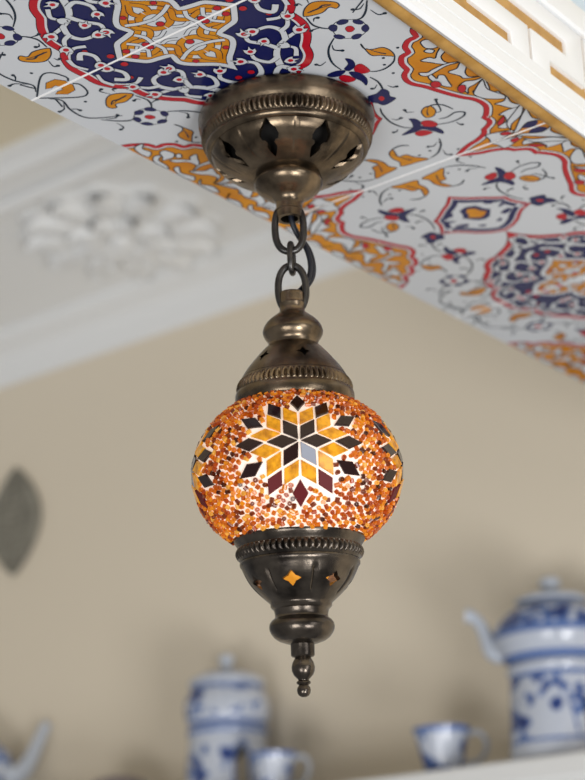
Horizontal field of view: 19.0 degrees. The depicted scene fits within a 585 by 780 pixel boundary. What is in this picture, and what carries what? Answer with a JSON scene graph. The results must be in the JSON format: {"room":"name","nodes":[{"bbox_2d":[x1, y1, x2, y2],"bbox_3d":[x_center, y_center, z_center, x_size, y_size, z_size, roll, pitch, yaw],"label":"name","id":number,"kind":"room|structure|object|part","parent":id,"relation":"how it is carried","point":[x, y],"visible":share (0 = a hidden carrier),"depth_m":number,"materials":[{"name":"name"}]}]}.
{"room":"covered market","nodes":[
{"label":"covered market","id":0,"kind":"room"},
{"bbox_2d":[0,85,270,329],"bbox_3d":[-0.751,-0.686,1.514,5.800,0.080,2.965,-17,-25,35],"label":"ceiling","id":1,"kind":"structure","parent":0,"point":[29,289],"depth_m":2.66,"materials":[{"name":"white paint"}]},
{"bbox_2d":[0,121,141,217],"bbox_3d":[-0.105,-0.379,2.267,5.800,0.024,0.130,-17,-25,35],"label":"trim","id":2,"kind":"structure","parent":1,"relation":"attached to","point":[69,155],"depth_m":2.42,"materials":[{"name":"white paint"}]},
{"bbox_2d":[19,183,223,284],"bbox_3d":[-0.258,-0.226,2.642,0.316,0.037,0.316,-17,-25,35],"label":"rosette","id":3,"kind":"object","parent":1,"relation":"attached to","point":[100,229],"visible":1,"depth_m":2.61,"materials":[{"name":"white paint"}]},
{"bbox_2d":[0,0,584,383],"bbox_3d":[-0.019,-0.463,1.195,0.254,0.598,2.415,-17,-25,35],"label":"ceiling beam","id":4,"kind":"structure","parent":1,"relation":"attached to","point":[466,198],"depth_m":1.14,"materials":[{"name":"multicoloured paint"}]},
{"bbox_2d":[191,73,403,696],"bbox_3d":[0.001,0.001,1.074,0.128,0.371,0.130,-8,-21,18],"label":"pendant lamp","id":5,"kind":"object","parent":4,"relation":"hanging from","point":[297,473],"visible":1,"depth_m":1.03,"materials":[{"name":"brown metal"}]},
{"bbox_3d":[0.003,0.049,1.057,0.125,0.091,0.125,-2,-20,0],"label":"glass globe","id":6,"kind":"part","parent":5,"relation":"part of","materials":[{"name":"orange glass"}]},
{"bbox_3d":[0.005,-0.082,1.100,0.016,0.070,0.006,7,-22,-22],"label":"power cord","id":7,"kind":"part","parent":5,"relation":"part of","materials":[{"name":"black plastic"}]},
{"bbox_3d":[0.005,-0.081,1.102,0.019,0.070,0.007,9,-23,-27],"label":"power cord","id":8,"kind":"part","parent":5,"relation":"part of","materials":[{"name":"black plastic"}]},
{"bbox_3d":[0.004,0.098,1.044,0.040,0.055,0.041,-2,-20,0],"label":"light bulb","id":9,"kind":"part","parent":5,"relation":"part of","materials":[{"name":"orange"}]},
{"bbox_3d":[0.083,-0.223,1.028,0.008,0.026,2.415,-17,-25,35],"label":"moulding","id":10,"kind":"part","parent":4,"relation":"part of","materials":[{"name":"white paint"}]},
{"bbox_3d":[0.081,-0.291,1.053,0.015,0.021,2.415,-17,-25,35],"label":"moulding","id":11,"kind":"part","parent":4,"relation":"part of","materials":[{"name":"white paint"}]},
{"bbox_3d":[0.000,-0.509,1.195,0.006,0.490,2.415,-17,-25,35],"label":"panel","id":12,"kind":"part","parent":4,"relation":"part of","materials":[{"name":"blue"}]},
{"bbox_2d":[0,267,584,779],"bbox_3d":[0.230,0.651,2.303,5.800,2.145,0.100,-17,-25,35],"label":"wall","id":13,"kind":"structure","parent":0,"point":[124,594],"depth_m":2.60,"materials":[{"name":"beige paint"}]},
{"bbox_2d":[0,467,41,575],"bbox_3d":[-0.469,0.222,2.961,0.127,0.191,0.008,-17,-25,35],"label":"wall plaque","id":14,"kind":"object","parent":13,"relation":"attached to","point":[20,505],"visible":1,"depth_m":2.95,"materials":[{"name":"grey metal"}]},
{"bbox_2d":[0,227,355,388],"bbox_3d":[0.151,-0.250,2.561,5.800,0.071,0.070,-17,-25,35],"label":"trim","id":15,"kind":"structure","parent":13,"relation":"attached to","point":[244,272],"depth_m":2.84,"materials":[{"name":"white paint"}]},
{"bbox_2d":[365,751,584,779],"bbox_3d":[-0.054,0.595,2.374,3.500,0.064,0.174,-17,-25,35],"label":"wall shelf","id":16,"kind":"object","parent":13,"relation":"attached to","point":[571,765],"visible":1,"depth_m":2.04,"materials":[{"name":"white"}]},
{"bbox_2d":[0,721,51,779],"bbox_3d":[-0.496,0.571,2.749,0.200,0.103,0.132,-11,-22,23],"label":"teapot","id":17,"kind":"object","parent":16,"relation":"on","point":[25,767],"visible":1,"depth_m":2.74,"materials":[{"name":"grey ceramic"}]},
{"bbox_2d":[97,775,142,779],"bbox_3d":[-0.251,0.590,2.529,0.094,0.064,0.094,0,-20,-6],"label":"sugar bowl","id":18,"kind":"object","parent":16,"relation":"on","point":[119,777],"visible":1,"depth_m":2.51,"materials":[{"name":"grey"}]},
{"bbox_2d":[186,723,267,779],"bbox_3d":[-0.089,0.527,2.437,0.124,0.108,0.124,-1,-20,-2],"label":"teapot warmer","id":19,"kind":"object","parent":16,"relation":"on","point":[214,750],"visible":0.88,"depth_m":2.40,"materials":[{"name":"blue"}]},
{"bbox_2d":[185,654,269,727],"bbox_3d":[-0.093,0.428,2.478,0.120,0.107,0.131,-1,-20,-2],"label":"sugar bowl","id":20,"kind":"object","parent":19,"relation":"on","point":[227,694],"visible":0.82,"depth_m":2.43,"materials":[{"name":"grey ceramic"}]},
{"bbox_3d":[-0.094,0.388,2.487,0.021,0.026,0.021,-1,-20,-2],"label":"knob","id":21,"kind":"part","parent":20,"relation":"part of","materials":[{"name":"grey ceramic"}]},
{"bbox_3d":[-0.093,0.409,2.479,0.108,0.024,0.108,-1,-20,-2],"label":"lid","id":22,"kind":"part","parent":20,"relation":"part of","materials":[{"name":"white ceramic"}]},
{"bbox_3d":[-0.068,0.508,2.387,0.028,0.061,0.006,6,-22,-21],"label":"painted frame","id":23,"kind":"part","parent":19,"relation":"part of","materials":[{"name":"blue"}]},
{"bbox_2d":[250,750,311,779],"bbox_3d":[-0.020,0.509,2.317,0.072,0.056,0.062,-17,-25,36],"label":"teacup","id":24,"kind":"object","parent":16,"relation":"on","point":[268,764],"visible":1,"depth_m":2.30,"materials":[{"name":"grey ceramic"}]},
{"bbox_3d":[0.011,0.503,2.320,0.030,0.044,0.006,-3,-20,3],"label":"handle","id":25,"kind":"part","parent":24,"relation":"part of","materials":[{"name":"grey ceramic"}]},
{"bbox_2d":[412,724,488,770],"bbox_3d":[0.191,0.451,2.178,0.084,0.058,0.073,13,-25,-35],"label":"teacup","id":26,"kind":"object","parent":16,"relation":"on","point":[441,746],"visible":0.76,"depth_m":2.15,"materials":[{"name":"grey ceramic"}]},
{"bbox_3d":[0.228,0.444,2.178,0.034,0.045,0.006,-1,-20,-1],"label":"handle","id":27,"kind":"part","parent":26,"relation":"part of","materials":[{"name":"grey ceramic"}]},
{"bbox_2d":[506,658,584,759],"bbox_3d":[0.323,0.392,2.115,0.128,0.116,0.128,-5,-20,8],"label":"teapot warmer","id":28,"kind":"object","parent":16,"relation":"on","point":[547,696],"visible":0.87,"depth_m":2.07,"materials":[{"name":"blue"}]},
{"bbox_2d":[465,576,584,666],"bbox_3d":[0.319,0.285,2.154,0.173,0.113,0.152,11,-23,-30],"label":"teapot","id":29,"kind":"object","parent":28,"relation":"on","point":[547,623],"visible":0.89,"depth_m":2.10,"materials":[{"name":"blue ceramic"}]},
{"bbox_3d":[0.238,0.303,2.161,0.049,0.074,0.024,-5,-20,8],"label":"spout","id":30,"kind":"part","parent":29,"relation":"part of","materials":[{"name":"grey ceramic"}]},
{"bbox_3d":[0.319,0.258,2.164,0.091,0.015,0.091,-5,-20,8],"label":"lid","id":31,"kind":"part","parent":29,"relation":"part of","materials":[{"name":"grey ceramic"}]},
{"bbox_3d":[0.319,0.242,2.170,0.027,0.022,0.027,-5,-20,8],"label":"knob","id":32,"kind":"part","parent":29,"relation":"part of","materials":[{"name":"grey ceramic"}]},
{"bbox_3d":[0.359,0.386,2.111,0.048,0.063,0.120,-5,-20,8],"label":"painted frame","id":33,"kind":"part","parent":28,"relation":"part of","materials":[{"name":"blue"}]}
]}

